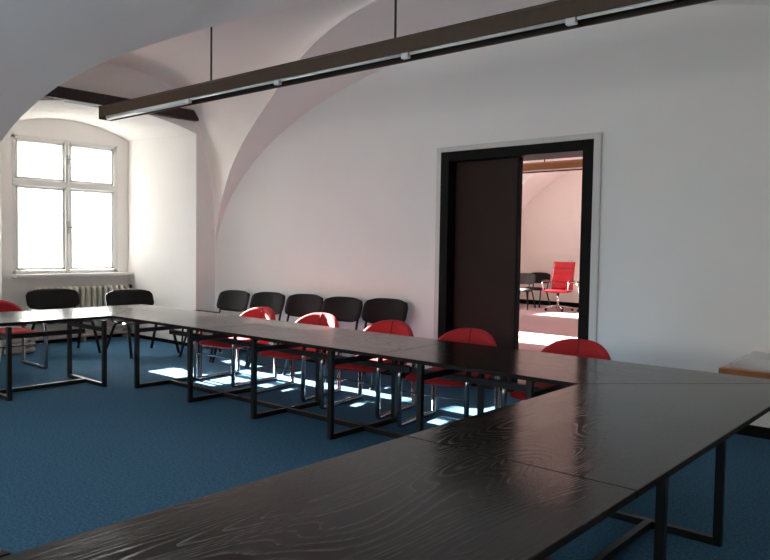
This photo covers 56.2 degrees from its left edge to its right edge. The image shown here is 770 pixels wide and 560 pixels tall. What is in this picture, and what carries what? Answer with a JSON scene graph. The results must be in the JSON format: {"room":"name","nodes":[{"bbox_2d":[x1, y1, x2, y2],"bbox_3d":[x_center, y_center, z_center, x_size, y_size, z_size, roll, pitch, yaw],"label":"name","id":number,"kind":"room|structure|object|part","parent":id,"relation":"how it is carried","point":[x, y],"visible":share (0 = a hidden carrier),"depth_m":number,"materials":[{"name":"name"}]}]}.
{"room":"conference room","nodes":[
{"label":"conference room","id":0,"kind":"room"},
{"bbox_2d":[0,62,214,357],"bbox_3d":[-6.561,-1.200,7.386,2.170,4.700,10.050,3,4,41],"label":"wall","id":1,"kind":"structure","parent":0,"point":[166,231],"depth_m":10.49,"materials":[{"name":"paint"}]},
{"bbox_2d":[11,134,133,277],"bbox_3d":[-4.715,-1.066,10.813,0.480,2.010,1.780,3,4,41],"label":"window","id":2,"kind":"structure","parent":1,"relation":"in","point":[64,184],"depth_m":10.70,"materials":[{"name":"white paint"}]},
{"bbox_3d":[-4.994,-1.727,10.416,0.060,0.562,0.702,3,4,41],"label":"sash","id":3,"kind":"part","parent":2,"relation":"part of","materials":[{"name":"white glass"}]},
{"bbox_3d":[-5.008,-0.748,10.463,0.060,1.202,0.702,3,4,41],"label":"sash","id":4,"kind":"part","parent":2,"relation":"part of","materials":[{"name":"glass"}]},
{"bbox_3d":[-4.926,-1.095,10.889,0.060,1.965,1.580,3,4,41],"label":"frame","id":5,"kind":"part","parent":2,"relation":"part of","materials":[{"name":"white paint"}]},
{"bbox_3d":[-4.692,-1.083,10.693,0.014,1.905,0.016,3,4,41],"label":"bolt rod","id":6,"kind":"part","parent":2,"relation":"part of","materials":[{"name":"white paint"}]},
{"bbox_3d":[-4.620,-0.079,10.765,0.190,0.045,1.780,3,4,41],"label":"sill","id":7,"kind":"part","parent":2,"relation":"part of","materials":[{"name":"white paint"}]},
{"bbox_3d":[-4.652,-0.781,10.728,0.070,0.180,0.133,3,4,41],"label":"handle","id":8,"kind":"part","parent":2,"relation":"part of","materials":[{"name":"silver metal"}]},
{"bbox_3d":[-4.638,-1.780,10.681,0.070,0.140,0.133,3,4,41],"label":"handle","id":9,"kind":"part","parent":2,"relation":"part of","materials":[{"name":"silver metal"}]},
{"bbox_3d":[-4.487,-1.748,11.002,0.060,0.562,0.692,3,4,41],"label":"sash","id":10,"kind":"part","parent":2,"relation":"part of","materials":[{"name":"glass"}]},
{"bbox_3d":[-4.502,-0.769,11.049,0.060,1.202,0.692,3,4,41],"label":"sash","id":11,"kind":"part","parent":2,"relation":"part of","materials":[{"name":"white glass"}]},
{"bbox_2d":[33,284,131,325],"bbox_3d":[-4.524,0.358,10.823,0.252,0.548,1.530,3,4,41],"label":"radiator","id":12,"kind":"object","parent":1,"relation":"attached to","point":[87,294],"visible":0.38,"depth_m":10.83,"materials":[{"name":"beige"}]},
{"bbox_2d":[35,333,186,345],"bbox_3d":[-4.027,0.930,10.215,1.850,0.050,1.890,3,4,41],"label":"baseboard","id":13,"kind":"structure","parent":1,"relation":"attached to","point":[132,334],"depth_m":10.87,"materials":[{"name":"black"}]},
{"bbox_2d":[0,304,769,559],"bbox_3d":[0.393,1.141,8.495,13.600,0.081,21.100,3,4,41],"label":"floor","id":14,"kind":"structure","parent":0,"point":[79,458],"depth_m":5.37,"materials":[{"name":"blue carpet"}]},
{"bbox_2d":[0,549,10,557],"bbox_3d":[-1.873,1.026,1.843,1.595,0.720,0.974,3,3,33],"label":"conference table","id":15,"kind":"object","parent":14,"relation":"on","point":[3,553],"visible":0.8,"depth_m":1.80,"materials":[{"name":"black wood"}]},
{"bbox_2d":[4,337,35,353],"bbox_3d":[-4.885,0.846,9.607,0.392,0.228,0.345,-1,3,-38],"label":"coil","id":16,"kind":"object","parent":14,"relation":"on","point":[15,342],"visible":0.62,"depth_m":9.50,"materials":[{"name":"grey metal"}]},
{"bbox_2d":[0,300,47,368],"bbox_3d":[-4.427,0.646,8.409,0.791,0.787,0.658,3,4,41],"label":"chair","id":17,"kind":"object","parent":14,"relation":"on","point":[5,306],"visible":0.41,"depth_m":8.52,"materials":[{"name":"red fabric"}]},
{"bbox_3d":[-4.635,0.402,8.580,0.233,0.322,0.639,3,4,41],"label":"backrest","id":18,"kind":"part","parent":17,"relation":"part of","materials":[{"name":"red fabric"}]},
{"bbox_3d":[-4.366,0.615,8.355,0.630,0.082,0.570,3,4,41],"label":"seat","id":19,"kind":"part","parent":17,"relation":"part of","materials":[{"name":"red fabric"}]},
{"bbox_3d":[-4.160,0.750,8.181,0.012,0.014,0.600,3,4,41],"label":"cross rod","id":20,"kind":"part","parent":17,"relation":"part of","materials":[{"name":"silver metal"}]},
{"bbox_3d":[-4.188,0.699,8.605,0.652,0.670,0.049,3,4,41],"label":"frame","id":21,"kind":"part","parent":17,"relation":"part of","materials":[{"name":"silver metal"}]},
{"bbox_2d":[25,288,101,352],"bbox_3d":[-4.325,0.558,9.648,0.756,0.848,0.752,3,4,43],"label":"chair","id":22,"kind":"object","parent":14,"relation":"on","point":[57,298],"visible":0.56,"depth_m":9.80,"materials":[{"name":"metal"}]},
{"bbox_3d":[-4.541,0.258,9.838,0.157,0.273,0.711,3,4,43],"label":"backrest","id":23,"kind":"part","parent":22,"relation":"part of","materials":[{"name":"black fabric"}]},
{"bbox_3d":[-4.269,0.526,9.595,0.520,0.056,0.627,3,4,43],"label":"seat","id":24,"kind":"part","parent":22,"relation":"part of","materials":[{"name":"black fabric"}]},
{"bbox_3d":[-4.217,0.736,10.004,0.062,0.441,0.327,-2,4,-42],"label":"leg","id":25,"kind":"part","parent":22,"relation":"part of","materials":[{"name":"black metal"}]},
{"bbox_3d":[-3.924,0.752,9.731,0.249,0.439,0.064,3,3,36],"label":"leg","id":26,"kind":"part","parent":22,"relation":"part of","materials":[{"name":"black metal"}]},
{"bbox_2d":[0,304,140,400],"bbox_3d":[-3.545,0.728,7.580,1.237,0.720,2.886,3,4,41],"label":"conference table","id":27,"kind":"object","parent":14,"relation":"on","point":[69,315],"visible":0.99,"depth_m":7.42,"materials":[{"name":"black wood"}]},
{"bbox_3d":[-3.503,0.783,6.715,0.040,0.692,0.040,3,4,41],"label":"leg","id":28,"kind":"part","parent":27,"relation":"part of","materials":[{"name":"black metal"}]},
{"bbox_3d":[-3.482,0.549,7.307,0.040,0.045,0.895,3,4,41],"label":"rail","id":29,"kind":"part","parent":27,"relation":"part of","materials":[{"name":"black metal"}]},
{"bbox_3d":[-3.466,0.727,7.918,0.040,0.692,0.040,3,4,41],"label":"leg","id":30,"kind":"part","parent":27,"relation":"part of","materials":[{"name":"black metal"}]},
{"bbox_3d":[-2.892,0.759,7.422,0.040,0.692,0.040,3,4,41],"label":"leg","id":31,"kind":"part","parent":27,"relation":"part of","materials":[{"name":"black metal"}]},
{"bbox_2d":[34,325,131,340],"bbox_3d":[-4.655,0.821,10.728,0.182,0.200,1.830,3,4,41],"label":"pipe","id":32,"kind":"object","parent":14,"relation":"on","point":[125,329],"visible":0.39,"depth_m":10.86,"materials":[{"name":"beige"}]},
{"bbox_2d":[105,289,179,358],"bbox_3d":[-3.298,0.569,9.737,0.756,0.848,0.752,3,4,40],"label":"chair","id":33,"kind":"object","parent":14,"relation":"on","point":[126,296],"visible":0.59,"depth_m":9.82,"materials":[{"name":"metal"}]},
{"bbox_3d":[-3.630,0.764,9.591,0.327,0.441,0.062,3,3,34],"label":"leg","id":34,"kind":"part","parent":33,"relation":"part of","materials":[{"name":"black metal"}]},
{"bbox_3d":[-3.322,0.780,9.336,0.064,0.439,0.249,-2,4,-43],"label":"leg","id":35,"kind":"part","parent":33,"relation":"part of","materials":[{"name":"black metal"}]},
{"bbox_3d":[-3.524,0.269,9.915,0.157,0.273,0.711,3,4,40],"label":"backrest","id":36,"kind":"part","parent":33,"relation":"part of","materials":[{"name":"black plastic"}]},
{"bbox_3d":[-3.239,0.537,9.686,0.520,0.056,0.627,3,4,40],"label":"seat","id":37,"kind":"part","parent":33,"relation":"part of","materials":[{"name":"black fabric"}]},
{"bbox_3d":[-3.208,0.746,10.097,0.062,0.441,0.327,-2,4,-45],"label":"leg","id":38,"kind":"part","parent":33,"relation":"part of","materials":[{"name":"black metal"}]},
{"bbox_3d":[-2.901,0.762,9.841,0.249,0.439,0.064,3,3,33],"label":"leg","id":39,"kind":"part","parent":33,"relation":"part of","materials":[{"name":"black metal"}]},
{"bbox_2d":[113,304,284,402],"bbox_3d":[-2.357,0.733,7.821,2.712,0.720,0.981,3,4,41],"label":"conference table","id":40,"kind":"object","parent":14,"relation":"on","point":[169,318],"visible":0.83,"depth_m":7.36,"materials":[{"name":"black wood"}]},
{"bbox_3d":[-2.542,0.765,7.384,0.040,0.692,0.040,3,4,41],"label":"leg","id":41,"kind":"part","parent":40,"relation":"part of","materials":[{"name":"black metal"}]},
{"bbox_3d":[-1.831,0.805,6.770,0.040,0.692,0.040,3,4,41],"label":"leg","id":42,"kind":"part","parent":40,"relation":"part of","materials":[{"name":"black metal"}]},
{"bbox_3d":[-2.045,0.745,7.958,0.040,0.692,0.040,3,4,41],"label":"leg","id":43,"kind":"part","parent":40,"relation":"part of","materials":[{"name":"black metal"}]},
{"bbox_3d":[-1.829,0.575,7.263,1.180,0.045,0.040,3,4,41],"label":"rail","id":44,"kind":"part","parent":40,"relation":"part of","materials":[{"name":"black metal"}]},
{"bbox_2d":[181,310,217,350],"bbox_3d":[-2.602,0.711,10.053,0.480,0.546,0.340,3,4,41],"label":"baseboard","id":45,"kind":"structure","parent":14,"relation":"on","point":[195,310],"depth_m":10.07,"materials":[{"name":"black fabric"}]},
{"bbox_2d":[178,290,250,362],"bbox_3d":[-2.217,0.584,9.512,0.660,0.870,0.756,3,3,38],"label":"chair","id":46,"kind":"object","parent":14,"relation":"on","point":[228,300],"visible":0.46,"depth_m":9.72,"materials":[{"name":"plastic"}]},
{"bbox_3d":[-2.599,0.776,9.504,0.056,0.450,0.248,3,4,44],"label":"leg","id":47,"kind":"part","parent":46,"relation":"part of","materials":[{"name":"black metal"}]},
{"bbox_3d":[-2.143,0.800,9.150,0.056,0.450,0.248,3,3,32],"label":"leg","id":48,"kind":"part","parent":46,"relation":"part of","materials":[{"name":"black metal"}]},
{"bbox_3d":[-2.029,0.281,9.735,0.624,0.280,0.157,3,3,38],"label":"backrest","id":49,"kind":"part","parent":46,"relation":"part of","materials":[{"name":"black fabric"}]},
{"bbox_2d":[193,307,276,386],"bbox_3d":[-1.606,0.709,7.962,0.658,0.787,0.791,3,3,37],"label":"chair","id":50,"kind":"object","parent":14,"relation":"on","point":[256,312],"visible":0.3,"depth_m":7.86,"materials":[{"name":"fabric"}]},
{"bbox_3d":[-1.820,0.808,7.682,0.600,0.014,0.012,3,3,37],"label":"cross rod","id":51,"kind":"part","parent":50,"relation":"part of","materials":[{"name":"silver metal"}]},
{"bbox_3d":[-1.883,0.757,8.102,0.049,0.670,0.652,3,3,37],"label":"frame","id":52,"kind":"part","parent":50,"relation":"part of","materials":[{"name":"silver metal"}]},
{"bbox_3d":[-1.654,0.677,7.896,0.570,0.082,0.630,3,3,37],"label":"seat","id":53,"kind":"part","parent":50,"relation":"part of","materials":[{"name":"red fabric"}]},
{"bbox_3d":[-1.397,0.781,7.739,0.049,0.670,0.652,3,3,37],"label":"frame","id":54,"kind":"part","parent":50,"relation":"part of","materials":[{"name":"silver metal"}]},
{"bbox_3d":[-1.435,0.469,8.174,0.639,0.322,0.233,3,3,37],"label":"backrest","id":55,"kind":"part","parent":50,"relation":"part of","materials":[{"name":"red fabric"}]},
{"bbox_2d":[211,292,284,368],"bbox_3d":[-1.691,0.607,9.111,0.660,0.878,0.756,3,3,38],"label":"chair","id":56,"kind":"object","parent":14,"relation":"on","point":[274,300],"visible":0.34,"depth_m":9.29,"materials":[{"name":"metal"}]},
{"bbox_3d":[-2.073,0.801,9.103,0.056,0.455,0.248,3,4,44],"label":"leg","id":57,"kind":"part","parent":56,"relation":"part of","materials":[{"name":"black metal"}]},
{"bbox_3d":[-1.614,0.825,8.747,0.071,0.455,0.246,3,3,38],"label":"leg","id":58,"kind":"part","parent":56,"relation":"part of","materials":[{"name":"black metal"}]},
{"bbox_3d":[-1.503,0.301,9.334,0.624,0.283,0.157,3,3,38],"label":"backrest","id":59,"kind":"part","parent":56,"relation":"part of","materials":[{"name":"black plastic"}]},
{"bbox_2d":[246,294,322,371],"bbox_3d":[-1.173,0.629,8.717,0.660,0.887,0.756,3,3,38],"label":"chair","id":60,"kind":"object","parent":14,"relation":"on","point":[297,305],"visible":0.52,"depth_m":8.95,"materials":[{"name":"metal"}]},
{"bbox_3d":[-0.985,0.320,8.939,0.624,0.286,0.157,3,3,38],"label":"backrest","id":61,"kind":"part","parent":60,"relation":"part of","materials":[{"name":"black plastic"}]},
{"bbox_2d":[257,313,341,401],"bbox_3d":[-0.852,0.751,7.311,0.658,0.787,0.791,2,3,31],"label":"chair","id":62,"kind":"object","parent":14,"relation":"on","point":[322,319],"visible":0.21,"depth_m":7.33,"materials":[{"name":"red fabric"}]},
{"bbox_3d":[-1.142,0.800,7.421,0.049,0.670,0.652,2,3,31],"label":"frame","id":63,"kind":"part","parent":62,"relation":"part of","materials":[{"name":"silver metal"}]},
{"bbox_3d":[-1.036,0.852,7.010,0.600,0.014,0.012,2,3,31],"label":"cross rod","id":64,"kind":"part","parent":62,"relation":"part of","materials":[{"name":"silver metal"}]},
{"bbox_3d":[-0.893,0.720,7.240,0.570,0.082,0.630,2,3,31],"label":"seat","id":65,"kind":"part","parent":62,"relation":"part of","materials":[{"name":"red fabric"}]},
{"bbox_3d":[-0.706,0.510,7.539,0.639,0.322,0.233,2,3,31],"label":"backrest","id":66,"kind":"part","parent":62,"relation":"part of","materials":[{"name":"red fabric"}]},
{"bbox_3d":[-0.621,0.823,7.111,0.049,0.670,0.652,2,3,31],"label":"frame","id":67,"kind":"part","parent":62,"relation":"part of","materials":[{"name":"silver metal"}]},
{"bbox_2d":[0,436,636,559],"bbox_3d":[-0.229,1.048,1.887,0.968,0.720,2.058,3,4,41],"label":"conference table","id":68,"kind":"object","parent":14,"relation":"on","point":[402,498],"visible":1,"depth_m":2.09,"materials":[{"name":"black wood"}]},
{"bbox_2d":[282,297,362,378],"bbox_3d":[-0.684,0.655,8.321,0.660,0.887,0.756,3,3,38],"label":"chair","id":69,"kind":"object","parent":14,"relation":"on","point":[345,309],"visible":0.39,"depth_m":8.51,"materials":[{"name":"metal"}]},
{"bbox_3d":[-1.066,0.851,8.312,0.056,0.459,0.248,3,4,44],"label":"leg","id":70,"kind":"part","parent":69,"relation":"part of","materials":[{"name":"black metal"}]},
{"bbox_3d":[-0.610,0.875,7.959,0.056,0.459,0.248,3,3,32],"label":"leg","id":71,"kind":"part","parent":69,"relation":"part of","materials":[{"name":"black metal"}]},
{"bbox_3d":[-0.496,0.346,8.543,0.624,0.286,0.157,3,3,38],"label":"backrest","id":72,"kind":"part","parent":69,"relation":"part of","materials":[{"name":"black plastic"}]},
{"bbox_2d":[204,321,453,439],"bbox_3d":[-0.540,0.835,6.252,2.087,0.720,0.981,3,4,41],"label":"conference table","id":73,"kind":"object","parent":14,"relation":"on","point":[364,344],"visible":0.9,"depth_m":6.10,"materials":[{"name":"black wood"}]},
{"bbox_3d":[-1.120,0.845,6.157,0.040,0.692,0.040,3,4,41],"label":"leg","id":74,"kind":"part","parent":73,"relation":"part of","materials":[{"name":"black metal"}]},
{"bbox_3d":[-0.623,0.825,6.731,0.040,0.692,0.040,3,4,41],"label":"leg","id":75,"kind":"part","parent":73,"relation":"part of","materials":[{"name":"black metal"}]},
{"bbox_3d":[-0.584,0.644,6.189,2.070,0.045,0.040,3,4,41],"label":"rail","id":76,"kind":"part","parent":73,"relation":"part of","materials":[{"name":"black metal"}]},
{"bbox_3d":[-0.416,0.884,5.550,0.040,0.692,0.040,3,4,41],"label":"leg","id":77,"kind":"part","parent":73,"relation":"part of","materials":[{"name":"black metal"}]},
{"bbox_3d":[0.081,0.864,6.124,0.040,0.692,0.040,3,4,41],"label":"leg","id":78,"kind":"part","parent":73,"relation":"part of","materials":[{"name":"black metal"}]},
{"bbox_2d":[325,298,407,389],"bbox_3d":[-0.170,0.673,7.930,0.660,0.904,0.756,3,3,37],"label":"chair","id":79,"kind":"object","parent":14,"relation":"on","point":[374,310],"visible":0.4,"depth_m":8.16,"materials":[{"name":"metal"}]},
{"bbox_3d":[-0.090,0.896,7.570,0.056,0.468,0.248,2,3,31],"label":"leg","id":80,"kind":"part","parent":79,"relation":"part of","materials":[{"name":"black metal"}]},
{"bbox_3d":[0.014,0.358,8.155,0.624,0.291,0.157,3,3,37],"label":"backrest","id":81,"kind":"part","parent":79,"relation":"part of","materials":[{"name":"black plastic"}]},
{"bbox_2d":[319,320,415,418],"bbox_3d":[-0.118,0.792,6.677,0.658,0.787,0.791,3,3,33],"label":"chair","id":82,"kind":"object","parent":14,"relation":"on","point":[396,327],"visible":0.35,"depth_m":6.55,"materials":[{"name":"red fabric"}]},
{"bbox_3d":[-0.404,0.841,6.798,0.049,0.670,0.652,3,3,33],"label":"frame","id":83,"kind":"part","parent":82,"relation":"part of","materials":[{"name":"silver metal"}]},
{"bbox_3d":[-0.312,0.892,6.383,0.600,0.014,0.012,3,3,33],"label":"cross rod","id":84,"kind":"part","parent":82,"relation":"part of","materials":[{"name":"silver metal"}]},
{"bbox_3d":[-0.161,0.760,6.608,0.570,0.082,0.630,3,3,33],"label":"seat","id":85,"kind":"part","parent":82,"relation":"part of","materials":[{"name":"red fabric"}]},
{"bbox_3d":[0.037,0.551,6.900,0.639,0.322,0.233,3,3,33],"label":"backrest","id":86,"kind":"part","parent":82,"relation":"part of","materials":[{"name":"red fabric"}]},
{"bbox_3d":[0.106,0.864,6.469,0.049,0.670,0.652,3,3,33],"label":"frame","id":87,"kind":"part","parent":82,"relation":"part of","materials":[{"name":"silver metal"}]},
{"bbox_2d":[396,328,499,426],"bbox_3d":[0.570,0.831,6.083,0.658,0.787,0.791,3,3,32],"label":"chair","id":88,"kind":"object","parent":14,"relation":"on","point":[464,335],"visible":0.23,"depth_m":6.05,"materials":[{"name":"red fabric"}]},
{"bbox_3d":[0.282,0.879,6.199,0.049,0.670,0.652,3,3,32],"label":"frame","id":89,"kind":"part","parent":88,"relation":"part of","materials":[{"name":"silver metal"}]},
{"bbox_3d":[0.381,0.931,5.786,0.600,0.014,0.012,3,3,32],"label":"cross rod","id":90,"kind":"part","parent":88,"relation":"part of","materials":[{"name":"silver metal"}]},
{"bbox_3d":[0.528,0.799,6.013,0.570,0.082,0.630,3,3,32],"label":"seat","id":91,"kind":"part","parent":88,"relation":"part of","materials":[{"name":"red fabric"}]},
{"bbox_3d":[0.721,0.589,6.309,0.639,0.322,0.233,3,3,32],"label":"backrest","id":92,"kind":"part","parent":88,"relation":"part of","materials":[{"name":"red fabric"}]},
{"bbox_3d":[0.798,0.902,5.879,0.049,0.670,0.652,3,3,32],"label":"frame","id":93,"kind":"part","parent":88,"relation":"part of","materials":[{"name":"silver metal"}]},
{"bbox_2d":[520,273,535,309],"bbox_3d":[3.332,0.270,17.796,0.660,0.870,0.756,2,3,29],"label":"chair","id":94,"kind":"object","parent":14,"relation":"on","point":[525,278],"visible":0.61,"depth_m":17.91,"materials":[{"name":"metal"}]},
{"bbox_3d":[3.480,-0.035,18.044,0.624,0.280,0.157,2,3,29],"label":"backrest","id":95,"kind":"part","parent":94,"relation":"part of","materials":[{"name":"black plastic"}]},
{"bbox_2d":[520,272,550,307],"bbox_3d":[3.820,0.247,18.431,0.660,0.870,0.756,3,3,37],"label":"chair","id":96,"kind":"object","parent":14,"relation":"on","point":[540,276],"visible":0.65,"depth_m":18.52,"materials":[{"name":"metal"}]},
{"bbox_3d":[3.775,0.213,18.368,0.550,0.058,0.520,3,3,37],"label":"seat","id":97,"kind":"part","parent":96,"relation":"part of","materials":[{"name":"black fabric"}]},
{"bbox_3d":[4.004,-0.056,18.657,0.624,0.280,0.157,3,3,37],"label":"backrest","id":98,"kind":"part","parent":96,"relation":"part of","materials":[{"name":"black plastic"}]},
{"bbox_2d":[501,338,610,406],"bbox_3d":[1.335,0.873,5.437,0.658,0.787,0.791,3,3,35],"label":"chair","id":99,"kind":"object","parent":14,"relation":"on","point":[573,347],"visible":0.15,"depth_m":5.65,"materials":[{"name":"red fabric"}]},
{"bbox_3d":[1.053,0.921,5.568,0.049,0.670,0.652,3,3,35],"label":"frame","id":100,"kind":"part","parent":99,"relation":"part of","materials":[{"name":"silver metal"}]},
{"bbox_3d":[1.289,0.841,5.370,0.570,0.082,0.630,3,3,35],"label":"seat","id":101,"kind":"part","parent":99,"relation":"part of","materials":[{"name":"red fabric"}]},
{"bbox_3d":[1.497,0.632,5.655,0.639,0.322,0.233,3,3,35],"label":"backrest","id":102,"kind":"part","parent":99,"relation":"part of","materials":[{"name":"red fabric"}]},
{"bbox_2d":[542,262,575,311],"bbox_3d":[4.178,0.150,17.314,0.719,1.170,0.712,3,3,35],"label":"office chair","id":103,"kind":"object","parent":14,"relation":"on","point":[562,281],"visible":1,"depth_m":17.42,"materials":[{"name":"red leather"}]},
{"bbox_3d":[4.144,0.267,17.270,0.540,0.070,0.500,3,3,35],"label":"seat","id":104,"kind":"part","parent":103,"relation":"part of","materials":[{"name":"red leather"}]},
{"bbox_3d":[4.333,-0.107,17.516,0.550,0.670,0.189,3,3,35],"label":"backrest","id":105,"kind":"part","parent":103,"relation":"part of","materials":[{"name":"red leather"}]},
{"bbox_2d":[376,342,769,432],"bbox_3d":[1.208,0.933,4.744,2.530,0.720,0.981,3,4,41],"label":"conference table","id":106,"kind":"object","parent":14,"relation":"on","point":[559,370],"visible":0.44,"depth_m":4.83,"materials":[{"name":"black wood"}]},
{"bbox_3d":[0.242,0.921,4.981,0.040,0.692,0.040,3,4,41],"label":"leg","id":107,"kind":"part","parent":106,"relation":"part of","materials":[{"name":"black metal"}]},
{"bbox_3d":[0.743,0.719,5.044,1.400,0.045,0.040,3,4,41],"label":"rail","id":108,"kind":"part","parent":106,"relation":"part of","materials":[{"name":"black metal"}]},
{"bbox_3d":[0.739,0.901,5.556,0.040,0.692,0.040,3,4,41],"label":"leg","id":109,"kind":"part","parent":106,"relation":"part of","materials":[{"name":"black metal"}]},
{"bbox_3d":[0.885,0.957,4.427,0.040,0.692,0.040,3,4,41],"label":"leg","id":110,"kind":"part","parent":106,"relation":"part of","materials":[{"name":"black metal"}]},
{"bbox_2d":[407,384,769,559],"bbox_3d":[1.281,0.987,3.634,0.968,0.720,2.555,3,4,41],"label":"conference table","id":111,"kind":"object","parent":14,"relation":"on","point":[636,437],"visible":0.76,"depth_m":3.18,"materials":[{"name":"black wood"}]},
{"bbox_3d":[1.163,1.027,3.038,0.040,0.692,0.040,3,4,41],"label":"leg","id":112,"kind":"part","parent":111,"relation":"part of","materials":[{"name":"black metal"}]},
{"bbox_3d":[1.699,1.006,3.658,0.040,0.692,0.040,3,4,41],"label":"leg","id":113,"kind":"part","parent":111,"relation":"part of","materials":[{"name":"black metal"}]},
{"bbox_2d":[718,360,769,378],"bbox_3d":[3.465,1.005,4.968,2.060,0.620,0.570,3,4,41],"label":"side table","id":114,"kind":"object","parent":14,"relation":"on","point":[734,368],"visible":0.8,"depth_m":5.34,"materials":[{"name":"orange wood"}]},
{"bbox_2d":[741,359,769,370],"bbox_3d":[3.035,0.621,5.319,0.860,0.098,0.460,3,4,41],"label":"paper stack","id":115,"kind":"object","parent":114,"relation":"on","point":[756,364],"visible":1,"depth_m":5.38,"materials":[{"name":"white paper"}]},
{"bbox_2d":[0,0,769,250],"bbox_3d":[-1.962,-1.177,3.395,10.000,2.570,10.030,3,4,41],"label":"ceiling","id":116,"kind":"structure","parent":0,"point":[45,44],"depth_m":7.04,"materials":[{"name":"paint"}]},
{"bbox_2d":[44,86,198,121],"bbox_3d":[-3.693,-2.261,8.994,0.200,0.140,3.090,3,4,41],"label":"ceiling beam","id":117,"kind":"structure","parent":116,"relation":"attached to","point":[75,96],"depth_m":8.98,"materials":[{"name":"brown wood"}]},
{"bbox_2d":[99,0,715,120],"bbox_3d":[-0.349,-2.043,5.660,7.360,0.850,0.154,3,4,41],"label":"pendant lamp","id":118,"kind":"object","parent":116,"relation":"hanging from","point":[559,15],"visible":0.98,"depth_m":5.17,"materials":[{"name":"black metal"}]},
{"bbox_3d":[-1.631,-2.118,6.766,0.017,0.523,0.017,2,3,18],"label":"suspension rod","id":119,"kind":"part","parent":118,"relation":"part of","materials":[{"name":"brown metal"}]},
{"bbox_2d":[274,79,281,85],"bbox_3d":[-0.909,-1.683,6.103,0.065,0.062,0.040,3,4,41],"label":"socket","id":120,"kind":"object","parent":118,"relation":"attached to","point":[276,81],"depth_m":6.08,"materials":[{"name":"white paint"}]},
{"bbox_3d":[0.080,-2.102,5.287,0.017,0.683,0.017,2,3,18],"label":"suspension rod","id":121,"kind":"part","parent":118,"relation":"part of","materials":[{"name":"brown metal"}]},
{"bbox_2d":[401,52,410,59],"bbox_3d":[0.150,-1.624,5.189,0.065,0.062,0.040,3,4,41],"label":"socket","id":122,"kind":"object","parent":118,"relation":"attached to","point":[404,55],"depth_m":5.17,"materials":[{"name":"white paint"}]},
{"bbox_2d":[565,16,577,25],"bbox_3d":[1.125,-1.570,4.347,0.065,0.062,0.040,3,4,41],"label":"socket","id":123,"kind":"object","parent":118,"relation":"attached to","point":[569,20],"depth_m":4.33,"materials":[{"name":"white paint"}]},
{"bbox_2d":[215,4,769,427],"bbox_3d":[0.649,-1.450,8.011,13.400,5.250,0.380,3,4,41],"label":"wall","id":124,"kind":"structure","parent":0,"point":[342,202],"depth_m":6.61,"materials":[{"name":"paint"}]},
{"bbox_2d":[240,349,769,439],"bbox_3d":[1.276,1.127,7.296,10.000,0.090,0.018,3,4,41],"label":"baseboard","id":125,"kind":"structure","parent":124,"relation":"attached to","point":[750,430],"depth_m":5.82,"materials":[{"name":"black"}]},
{"bbox_2d":[438,139,593,391],"bbox_3d":[1.383,-0.089,7.418,1.740,2.510,0.430,3,4,41],"label":"door","id":126,"kind":"structure","parent":124,"relation":"in","point":[481,189],"depth_m":7.54,"materials":[{"name":"black wood"}]},
{"bbox_2d":[433,132,602,341],"bbox_3d":[1.260,-0.111,7.266,1.880,2.565,0.040,3,4,41],"label":"trim","id":127,"kind":"structure","parent":124,"relation":"attached to","point":[598,137],"depth_m":6.69,"materials":[{"name":"grey"}]},
{"bbox_2d":[520,170,581,302],"bbox_3d":[7.185,-1.755,16.407,13.300,5.250,0.300,3,4,41],"label":"wall","id":128,"kind":"structure","parent":0,"point":[551,221],"depth_m":18.67,"materials":[{"name":"paint"}]},
{"bbox_2d":[520,299,578,307],"bbox_3d":[7.535,0.789,15.982,11.200,0.120,0.020,3,4,41],"label":"baseboard","id":129,"kind":"structure","parent":128,"relation":"attached to","point":[522,301],"depth_m":18.79,"materials":[{"name":"black"}]},
{"bbox_2d":[522,157,582,210],"bbox_3d":[4.217,-1.812,11.969,11.200,2.800,10.290,3,4,41],"label":"ceiling","id":130,"kind":"structure","parent":0,"point":[533,184],"depth_m":18.19,"materials":[{"name":"paint"}]},
{"bbox_2d":[523,159,582,173],"bbox_3d":[2.222,-2.372,10.693,6.410,1.578,0.154,3,4,41],"label":"pendant lamp","id":131,"kind":"object","parent":130,"relation":"hanging from","point":[564,165],"visible":0.07,"depth_m":10.46,"materials":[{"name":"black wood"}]}
]}

